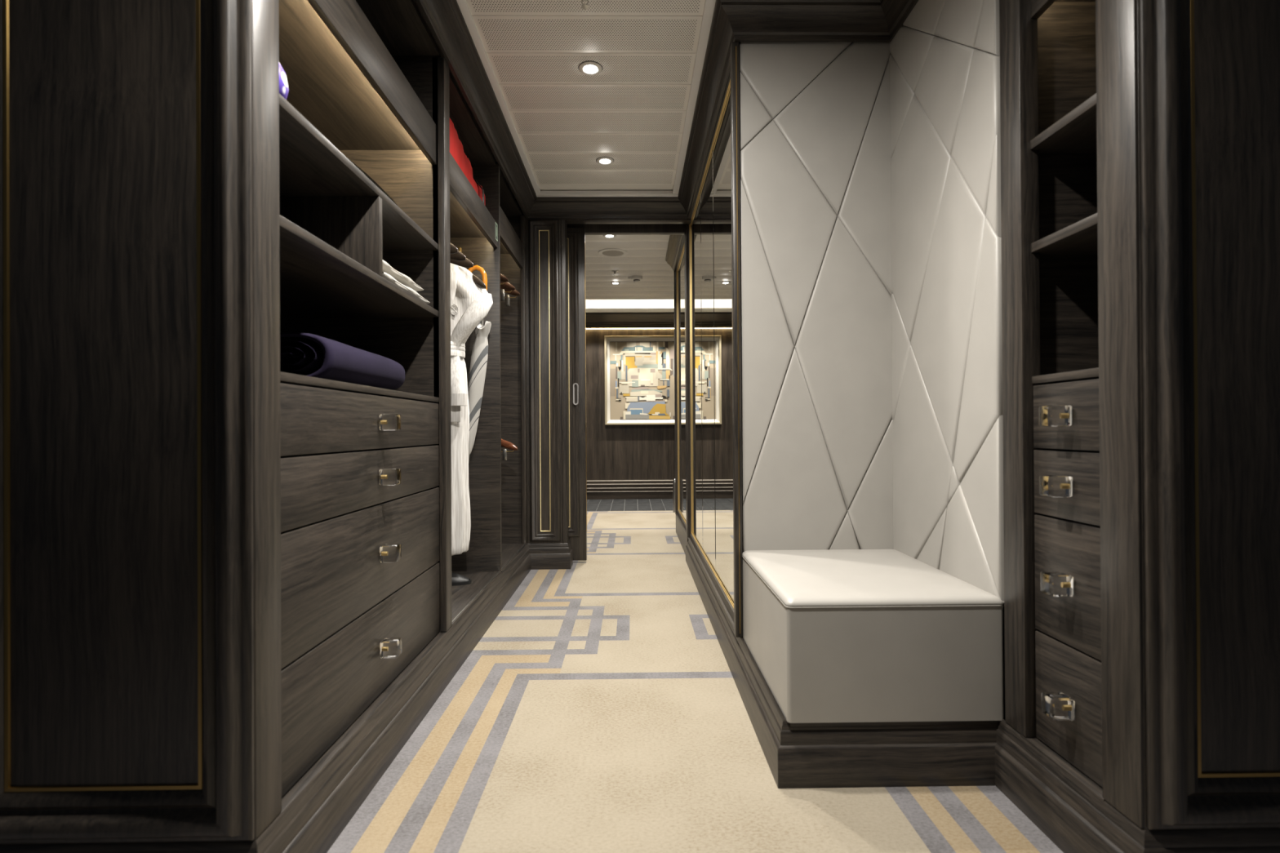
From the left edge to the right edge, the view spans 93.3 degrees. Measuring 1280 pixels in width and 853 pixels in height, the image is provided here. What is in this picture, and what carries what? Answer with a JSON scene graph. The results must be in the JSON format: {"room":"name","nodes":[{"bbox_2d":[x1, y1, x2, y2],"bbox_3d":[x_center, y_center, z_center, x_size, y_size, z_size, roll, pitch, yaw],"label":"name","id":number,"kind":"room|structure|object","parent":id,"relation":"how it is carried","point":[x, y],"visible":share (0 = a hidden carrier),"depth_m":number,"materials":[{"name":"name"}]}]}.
{"room":"walk-in closet","nodes":[
{"label":"walk-in closet","id":0,"kind":"room"},
{"bbox_2d":[0,0,266,844],"bbox_3d":[-1.186,-0.270,1.020,1.057,2.262,0.062,0,0,-1],"label":"wall","id":1,"kind":"structure","parent":0,"point":[127,637],"depth_m":1.02,"materials":[{"name":"brown wood"}]},
{"bbox_2d":[0,539,573,852],"bbox_3d":[-0.692,0.785,2.252,1.012,0.156,3.087,0,0,21],"label":"baseboard","id":2,"kind":"structure","parent":1,"relation":"attached to","point":[312,823],"depth_m":1.43,"materials":[{"name":"brown wood"}]},
{"bbox_2d":[413,0,705,299],"bbox_3d":[0.098,-1.512,3.433,3.700,0.250,8.050,0,0,-1],"label":"ceiling","id":3,"kind":"structure","parent":0,"point":[632,113],"depth_m":2.54,"materials":[{"name":"white paint"}]},
{"bbox_2d":[581,0,588,9],"bbox_3d":[-0.177,-1.368,1.938,0.060,0.046,0.060,0,0,-1],"label":"sprinkler","id":4,"kind":"object","parent":3,"relation":"attached to","point":[584,6],"visible":1,"depth_m":1.94,"materials":[{"name":"grey metal"}]},
{"bbox_2d":[577,60,602,75],"bbox_3d":[-0.192,-1.386,2.342,0.095,0.007,0.095,0,0,-1],"label":"recessed light","id":5,"kind":"object","parent":3,"relation":"in","point":[584,67],"visible":1,"depth_m":2.33,"materials":[{"name":"white paint"}]},
{"bbox_2d":[595,156,613,164],"bbox_3d":[-0.182,-1.383,3.150,0.095,0.007,0.095,0,0,-1],"label":"recessed light","id":6,"kind":"object","parent":3,"relation":"in","point":[602,160],"visible":1,"depth_m":3.14,"materials":[{"name":"white paint"}]},
{"bbox_2d":[603,235,616,238],"bbox_3d":[-0.220,-1.378,4.372,0.095,0.007,0.095,0,0,-1],"label":"recessed light","id":7,"kind":"object","parent":3,"relation":"in","point":[605,236],"visible":0.77,"depth_m":4.37,"materials":[{"name":"white paint"}]},
{"bbox_2d":[598,248,626,257],"bbox_3d":[-0.216,-1.375,4.793,0.230,0.008,0.230,0,0,-1],"label":"ceiling speaker","id":8,"kind":"object","parent":3,"relation":"attached to","point":[608,252],"visible":1,"depth_m":4.78,"materials":[{"name":"white paint"}]},
{"bbox_2d":[602,250,623,256],"bbox_3d":[-0.216,-1.374,4.793,0.172,0.002,0.172,0,0,-41],"label":"grille","id":9,"kind":"object","parent":8,"relation":"attached to","point":[605,253],"depth_m":4.80,"materials":[{"name":"beige fabric"}]},
{"bbox_2d":[610,281,620,284],"bbox_3d":[-0.234,-1.372,5.789,0.095,0.007,0.095,0,0,-1],"label":"recessed light","id":10,"kind":"object","parent":3,"relation":"in","point":[612,282],"visible":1,"depth_m":5.77,"materials":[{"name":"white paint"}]},
{"bbox_2d":[628,275,642,283],"bbox_3d":[-0.043,-1.351,5.565,0.130,0.054,0.104,0,0,-1],"label":"smoke detector","id":11,"kind":"object","parent":3,"relation":"attached to","point":[636,279],"visible":1,"depth_m":5.54,"materials":[{"name":"white paint"}]},
{"bbox_2d":[515,199,692,544],"bbox_3d":[-0.500,-0.263,3.816,1.700,2.262,0.278,0,0,-1],"label":"wall","id":12,"kind":"structure","parent":0,"point":[546,239],"depth_m":3.69,"materials":[{"name":"brown wood"}]},
{"bbox_2d":[566,227,586,560],"bbox_3d":[-0.773,-0.205,3.853,0.854,2.121,0.061,0,0,-1],"label":"door","id":13,"kind":"structure","parent":12,"relation":"in","point":[576,309],"depth_m":3.84,"materials":[{"name":"brown wood"}]},
{"bbox_2d":[456,0,715,196],"bbox_3d":[-0.180,-1.390,2.313,0.856,0.024,2.620,0,0,-1],"label":"trim","id":14,"kind":"structure","parent":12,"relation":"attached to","point":[709,5],"depth_m":2.66,"materials":[{"name":"white"}]},
{"bbox_2d":[665,235,684,271],"bbox_3d":[0.256,-1.334,4.476,0.080,0.124,1.005,0,0,-1],"label":"trim","id":15,"kind":"structure","parent":12,"relation":"attached to","point":[674,246],"depth_m":4.52,"materials":[{"name":"brown wood"}]},
{"bbox_2d":[675,515,686,554],"bbox_3d":[0.310,0.788,4.464,0.020,0.156,1.035,0,0,-1],"label":"baseboard","id":16,"kind":"structure","parent":12,"relation":"attached to","point":[680,532],"depth_m":4.41,"materials":[{"name":"brown wood"}]},
{"bbox_2d":[684,223,688,546],"bbox_3d":[0.323,-0.237,3.901,0.054,2.200,0.079,0,0,-1],"label":"trim","id":17,"kind":"structure","parent":12,"relation":"attached to","point":[685,224],"depth_m":3.88,"materials":[{"name":"brown wood"}]},
{"bbox_2d":[586,498,672,511],"bbox_3d":[0.070,0.891,6.809,3.700,0.030,1.098,0,0,-1],"label":"floor","id":18,"kind":"structure","parent":0,"point":[631,504],"depth_m":6.75,"materials":[{"name":"grey tile"}]},
{"bbox_2d":[586,328,675,479],"bbox_3d":[0.056,-0.222,7.372,3.700,2.200,0.060,0,0,-1],"label":"wall","id":19,"kind":"structure","parent":0,"point":[628,451],"depth_m":7.34,"materials":[{"name":"brown wood"}]},
{"bbox_2d":[585,299,674,308],"bbox_3d":[0.048,-1.462,7.375,3.700,0.280,0.065,0,0,-1],"label":"trim","id":20,"kind":"structure","parent":19,"relation":"attached to","point":[589,304],"depth_m":7.34,"materials":[{"name":"white paint"}]},
{"bbox_2d":[586,480,673,499],"bbox_3d":[0.062,0.763,7.324,3.700,0.230,0.029,0,0,-1],"label":"baseboard","id":21,"kind":"structure","parent":19,"relation":"attached to","point":[596,489],"depth_m":7.32,"materials":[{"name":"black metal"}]},
{"bbox_2d":[586,311,674,328],"bbox_3d":[0.051,-1.267,7.229,3.700,0.154,0.235,0,0,-1],"label":"trim","id":22,"kind":"structure","parent":19,"relation":"attached to","point":[646,319],"depth_m":7.23,"materials":[{"name":"brown wood"}]},
{"bbox_2d":[586,307,674,312],"bbox_3d":[0.051,-1.367,7.224,3.700,0.046,0.245,0,0,-1],"label":"trim","id":23,"kind":"structure","parent":19,"relation":"attached to","point":[657,309],"depth_m":7.10,"materials":[{"name":"white paint"}]},
{"bbox_2d":[586,328,674,328],"bbox_3d":[0.051,-1.185,7.303,3.680,0.010,0.022,0,0,-1],"label":"light","id":24,"kind":"object","parent":19,"relation":"attached to","point":[586,328],"visible":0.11,"depth_m":7.29,"materials":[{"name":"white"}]},
{"bbox_2d":[604,335,675,425],"bbox_3d":[0.099,-0.559,7.317,1.051,1.075,0.054,0,0,-1],"label":"picture frame","id":25,"kind":"object","parent":19,"relation":"attached to","point":[642,373],"visible":0.94,"depth_m":7.33,"materials":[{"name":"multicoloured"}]},
{"bbox_2d":[266,511,1062,852],"bbox_3d":[0.122,0.860,2.631,3.700,0.001,7.265,0,0,-1],"label":"floor","id":26,"kind":"structure","parent":0,"point":[602,709],"depth_m":1.57,"materials":[{"name":"beige carpet"}]},
{"bbox_2d":[253,0,452,839],"bbox_3d":[-0.949,-0.307,1.582,0.622,2.062,1.114,0,0,-1],"label":"tall cabinet","id":27,"kind":"object","parent":26,"relation":"on","point":[353,482],"visible":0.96,"depth_m":1.54,"materials":[{"name":"brown wood"}]},
{"bbox_2d":[279,62,288,99],"bbox_3d":[-0.734,-0.688,1.162,0.102,0.114,0.102,0,0,-1],"label":"pouch","id":28,"kind":"object","parent":27,"relation":"on","point":[283,85],"visible":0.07,"depth_m":1.16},
{"bbox_2d":[279,214,438,317],"bbox_3d":[-0.964,-0.387,1.585,0.556,0.021,0.982,0,0,-1],"label":"shelf","id":29,"kind":"object","parent":27,"relation":"attached to","point":[317,280],"depth_m":1.64,"materials":[{"name":"brown wood"}]},
{"bbox_2d":[279,93,438,250],"bbox_3d":[-0.966,-0.617,1.586,0.556,0.021,0.982,0,0,-1],"label":"shelf","id":30,"kind":"object","parent":27,"relation":"attached to","point":[312,168],"depth_m":1.49,"materials":[{"name":"brown wood"}]},
{"bbox_2d":[280,371,439,402],"bbox_3d":[-0.962,-0.092,1.584,0.557,0.017,0.982,0,0,-1],"label":"shelf","id":31,"kind":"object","parent":27,"relation":"on","point":[285,378],"depth_m":1.42,"materials":[{"name":"brown wood"}]},
{"bbox_2d":[280,332,404,390],"bbox_3d":[-0.814,-0.159,1.649,0.203,0.117,0.524,0,0,-1],"label":"rolled blanket","id":32,"kind":"object","parent":31,"relation":"on","point":[307,354],"visible":0.71,"depth_m":1.47,"materials":[{"name":"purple fabric"}]},
{"bbox_2d":[347,158,398,206],"bbox_3d":[-0.772,-0.645,1.583,0.160,0.030,0.360,0,0,-1],"label":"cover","id":33,"kind":"object","parent":27,"relation":"on","point":[357,166],"visible":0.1,"depth_m":1.59,"materials":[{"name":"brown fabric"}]},
{"bbox_2d":[382,271,430,303],"bbox_3d":[-0.831,-0.416,1.825,0.270,0.037,0.403,0,0,-1],"label":"folded cloth","id":34,"kind":"object","parent":27,"relation":"on","point":[385,275],"visible":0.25,"depth_m":1.81,"materials":[{"name":"grey fabric"}]},
{"bbox_2d":[382,260,423,291],"bbox_3d":[-0.839,-0.451,1.805,0.270,0.035,0.373,0,0,-1],"label":"folded cloth","id":35,"kind":"object","parent":34,"relation":"on","point":[399,277],"visible":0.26,"depth_m":1.81,"materials":[{"name":"grey fabric"}]},
{"bbox_2d":[448,71,502,627],"bbox_3d":[-0.974,-0.289,2.551,0.596,2.010,0.823,0,0,-1],"label":"wardrobe","id":36,"kind":"object","parent":26,"relation":"on","point":[474,225],"visible":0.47,"depth_m":2.94,"materials":[{"name":"brown wood"}]},
{"bbox_2d":[449,242,457,253],"bbox_3d":[-0.868,-0.755,2.277,0.370,0.215,0.040,0,0,-1],"label":"clothes hanger","id":37,"kind":"object","parent":36,"relation":"hanging from","point":[453,249],"visible":0.08,"depth_m":2.26,"materials":[{"name":"brown wood"}]},
{"bbox_2d":[449,250,466,261],"bbox_3d":[-0.870,-0.755,2.377,0.374,0.215,0.040,0,0,-1],"label":"clothes hanger","id":38,"kind":"object","parent":36,"relation":"hanging from","point":[459,256],"visible":0.11,"depth_m":2.36,"materials":[{"name":"brown wood"}]},
{"bbox_2d":[451,572,471,586],"bbox_3d":[-0.870,0.679,2.707,0.230,0.048,0.085,0,0,-1],"label":"shoe","id":39,"kind":"object","parent":36,"relation":"on","point":[456,579],"visible":0.59,"depth_m":2.68,"materials":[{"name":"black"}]},
{"bbox_2d":[450,257,473,267],"bbox_3d":[-0.871,-0.754,2.478,0.380,0.215,0.040,0,0,-1],"label":"clothes hanger","id":40,"kind":"object","parent":36,"relation":"hanging from","point":[467,263],"visible":0.14,"depth_m":2.47,"materials":[{"name":"brown wood"}]},
{"bbox_2d":[449,118,485,204],"bbox_3d":[-0.840,-1.068,2.529,0.260,0.251,0.730,0,0,-1],"label":"bag","id":41,"kind":"object","parent":36,"relation":"on","point":[456,149],"visible":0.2,"depth_m":2.46,"materials":[{"name":"red fabric"}]},
{"bbox_2d":[471,274,486,288],"bbox_3d":[-0.873,-0.735,2.692,0.380,0.252,0.040,0,0,-1],"label":"clothes hanger","id":42,"kind":"object","parent":36,"relation":"hanging from","point":[479,283],"visible":0.22,"depth_m":2.68,"materials":[{"name":"brown wood"}]},
{"bbox_2d":[450,262,493,555],"bbox_3d":[-0.872,-0.079,2.682,0.452,1.328,0.204,0,0,-1],"label":"bathrobe","id":43,"kind":"object","parent":42,"relation":"hanging from","point":[470,304],"visible":0.41,"depth_m":2.65,"materials":[{"name":"white fabric"}]},
{"bbox_2d":[467,265,491,462],"bbox_3d":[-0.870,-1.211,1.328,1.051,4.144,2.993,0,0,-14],"label":"umbrella","id":44,"kind":"object","parent":36,"relation":"hanging from","point":[479,356],"visible":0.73,"depth_m":2.83,"materials":[{"name":"white fabric"}]},
{"bbox_2d":[499,169,527,572],"bbox_3d":[-0.984,-0.286,3.321,0.596,2.010,0.717,0,0,-1],"label":"wardrobe","id":45,"kind":"object","parent":26,"relation":"on","point":[512,220],"visible":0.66,"depth_m":3.65,"materials":[{"name":"brown wood"}]},
{"bbox_2d":[500,273,508,284],"bbox_3d":[-0.910,-0.847,3.197,0.430,0.284,0.045,0,0,-1],"label":"clothes hanger","id":46,"kind":"object","parent":45,"relation":"hanging from","point":[503,278],"visible":0.08,"depth_m":3.18,"materials":[{"name":"brown wood"}]},
{"bbox_2d":[500,281,515,301],"bbox_3d":[-0.913,-0.846,3.387,0.430,0.284,0.045,0,0,-1],"label":"clothes hanger","id":47,"kind":"object","parent":45,"relation":"hanging from","point":[506,285],"visible":0.27,"depth_m":3.38,"materials":[{"name":"brown wood"}]},
{"bbox_2d":[501,439,517,460],"bbox_3d":[-0.907,0.052,3.393,0.444,0.279,0.047,0,0,-1],"label":"clothes hanger","id":48,"kind":"object","parent":45,"relation":"hanging from","point":[504,443],"visible":0.31,"depth_m":3.39,"materials":[{"name":"brown wood"}]},
{"bbox_2d":[500,287,519,306],"bbox_3d":[-0.915,-0.845,3.527,0.430,0.284,0.045,0,0,-1],"label":"clothes hanger","id":49,"kind":"object","parent":45,"relation":"hanging from","point":[514,292],"visible":0.31,"depth_m":3.52,"materials":[{"name":"brown wood"}]},
{"bbox_2d":[673,240,686,535],"bbox_3d":[0.566,-0.236,4.463,0.552,2.200,1.020,0,0,-1],"label":"wardrobe","id":50,"kind":"object","parent":26,"relation":"on","point":[679,274],"visible":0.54,"depth_m":4.70,"materials":[{"name":"brown wood"}]},
{"bbox_2d":[672,478,675,512],"bbox_3d":[0.292,0.571,5.002,0.039,0.278,0.040,0,0,-1],"label":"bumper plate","id":51,"kind":"object","parent":50,"relation":"attached to","point":[673,482],"visible":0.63,"depth_m":4.99,"materials":[{"name":"silver metal"}]},
{"bbox_2d":[685,41,746,645],"bbox_3d":[0.581,-0.242,2.934,0.562,2.200,1.853,0,0,-1],"label":"wardrobe","id":52,"kind":"object","parent":26,"relation":"on","point":[713,237],"visible":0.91,"depth_m":2.61,"materials":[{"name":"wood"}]},
{"bbox_2d":[742,549,1004,726],"bbox_3d":[0.605,0.627,1.727,0.523,0.452,0.595,0,0,-1],"label":"bench","id":53,"kind":"object","parent":26,"relation":"on","point":[837,637],"visible":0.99,"depth_m":1.43,"materials":[{"name":"beige leather"}]},
{"bbox_2d":[999,0,1144,828],"bbox_3d":[1.139,-0.321,1.237,0.623,2.062,0.381,0,0,-1],"label":"tall cabinet","id":54,"kind":"object","parent":26,"relation":"on","point":[1069,123],"visible":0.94,"depth_m":1.26,"materials":[{"name":"brown wood"}]},
{"bbox_2d":[1030,93,1097,153],"bbox_3d":[1.152,-0.631,1.253,0.557,0.021,0.242,0,0,-1],"label":"shelf","id":55,"kind":"object","parent":54,"relation":"attached to","point":[1075,132],"depth_m":1.29,"materials":[{"name":"brown wood"}]},
{"bbox_2d":[1031,213,1097,254],"bbox_3d":[1.153,-0.401,1.252,0.557,0.021,0.242,0,0,-1],"label":"shelf","id":56,"kind":"object","parent":54,"relation":"attached to","point":[1080,237],"depth_m":1.28,"materials":[{"name":"brown wood"}]},
{"bbox_2d":[1031,367,1098,384],"bbox_3d":[1.155,-0.106,1.251,0.558,0.017,0.242,0,0,-1],"label":"shelf","id":57,"kind":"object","parent":54,"relation":"on","point":[1093,373],"depth_m":1.24,"materials":[{"name":"brown wood"}]},
{"bbox_2d":[1003,606,1004,719],"bbox_3d":[1.397,-0.281,3.249,1.120,2.270,3.540,0,0,-1],"label":"wall","id":58,"kind":"structure","parent":0,"point":[1003,606],"depth_m":1.47,"materials":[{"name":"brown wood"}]},
{"bbox_2d":[415,0,918,218],"bbox_3d":[0.079,-1.341,2.357,1.518,0.124,2.700,0,0,-1],"label":"trim","id":59,"kind":"structure","parent":58,"relation":"attached to","point":[732,20],"depth_m":2.19,"materials":[{"name":"brown wood"}]},
{"bbox_2d":[738,41,893,553],"bbox_3d":[0.598,-0.436,2.034,0.519,1.740,0.024,0,0,-1],"label":"wall panel","id":60,"kind":"object","parent":58,"relation":"attached to","point":[817,423],"visible":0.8,"depth_m":2.02,"materials":[{"name":"grey leather"}]},
{"bbox_2d":[888,0,1004,606],"bbox_3d":[0.858,-0.438,1.734,0.024,1.740,0.616,0,0,-1],"label":"wall panel","id":61,"kind":"object","parent":58,"relation":"attached to","point":[944,57],"visible":0.91,"depth_m":1.66,"materials":[{"name":"grey leather"}]},
{"bbox_2d":[685,540,1279,852],"bbox_3d":[0.618,0.777,2.157,1.248,0.156,3.336,0,0,-30],"label":"baseboard","id":62,"kind":"structure","parent":58,"relation":"attached to","point":[1072,817],"depth_m":1.43,"materials":[{"name":"brown wood"}]},
{"bbox_2d":[1137,0,1279,830],"bbox_3d":[1.424,-0.285,1.048,1.123,2.262,0.062,0,0,-1],"label":"wall","id":63,"kind":"structure","parent":0,"point":[1209,70],"depth_m":1.04,"materials":[{"name":"brown wood"}]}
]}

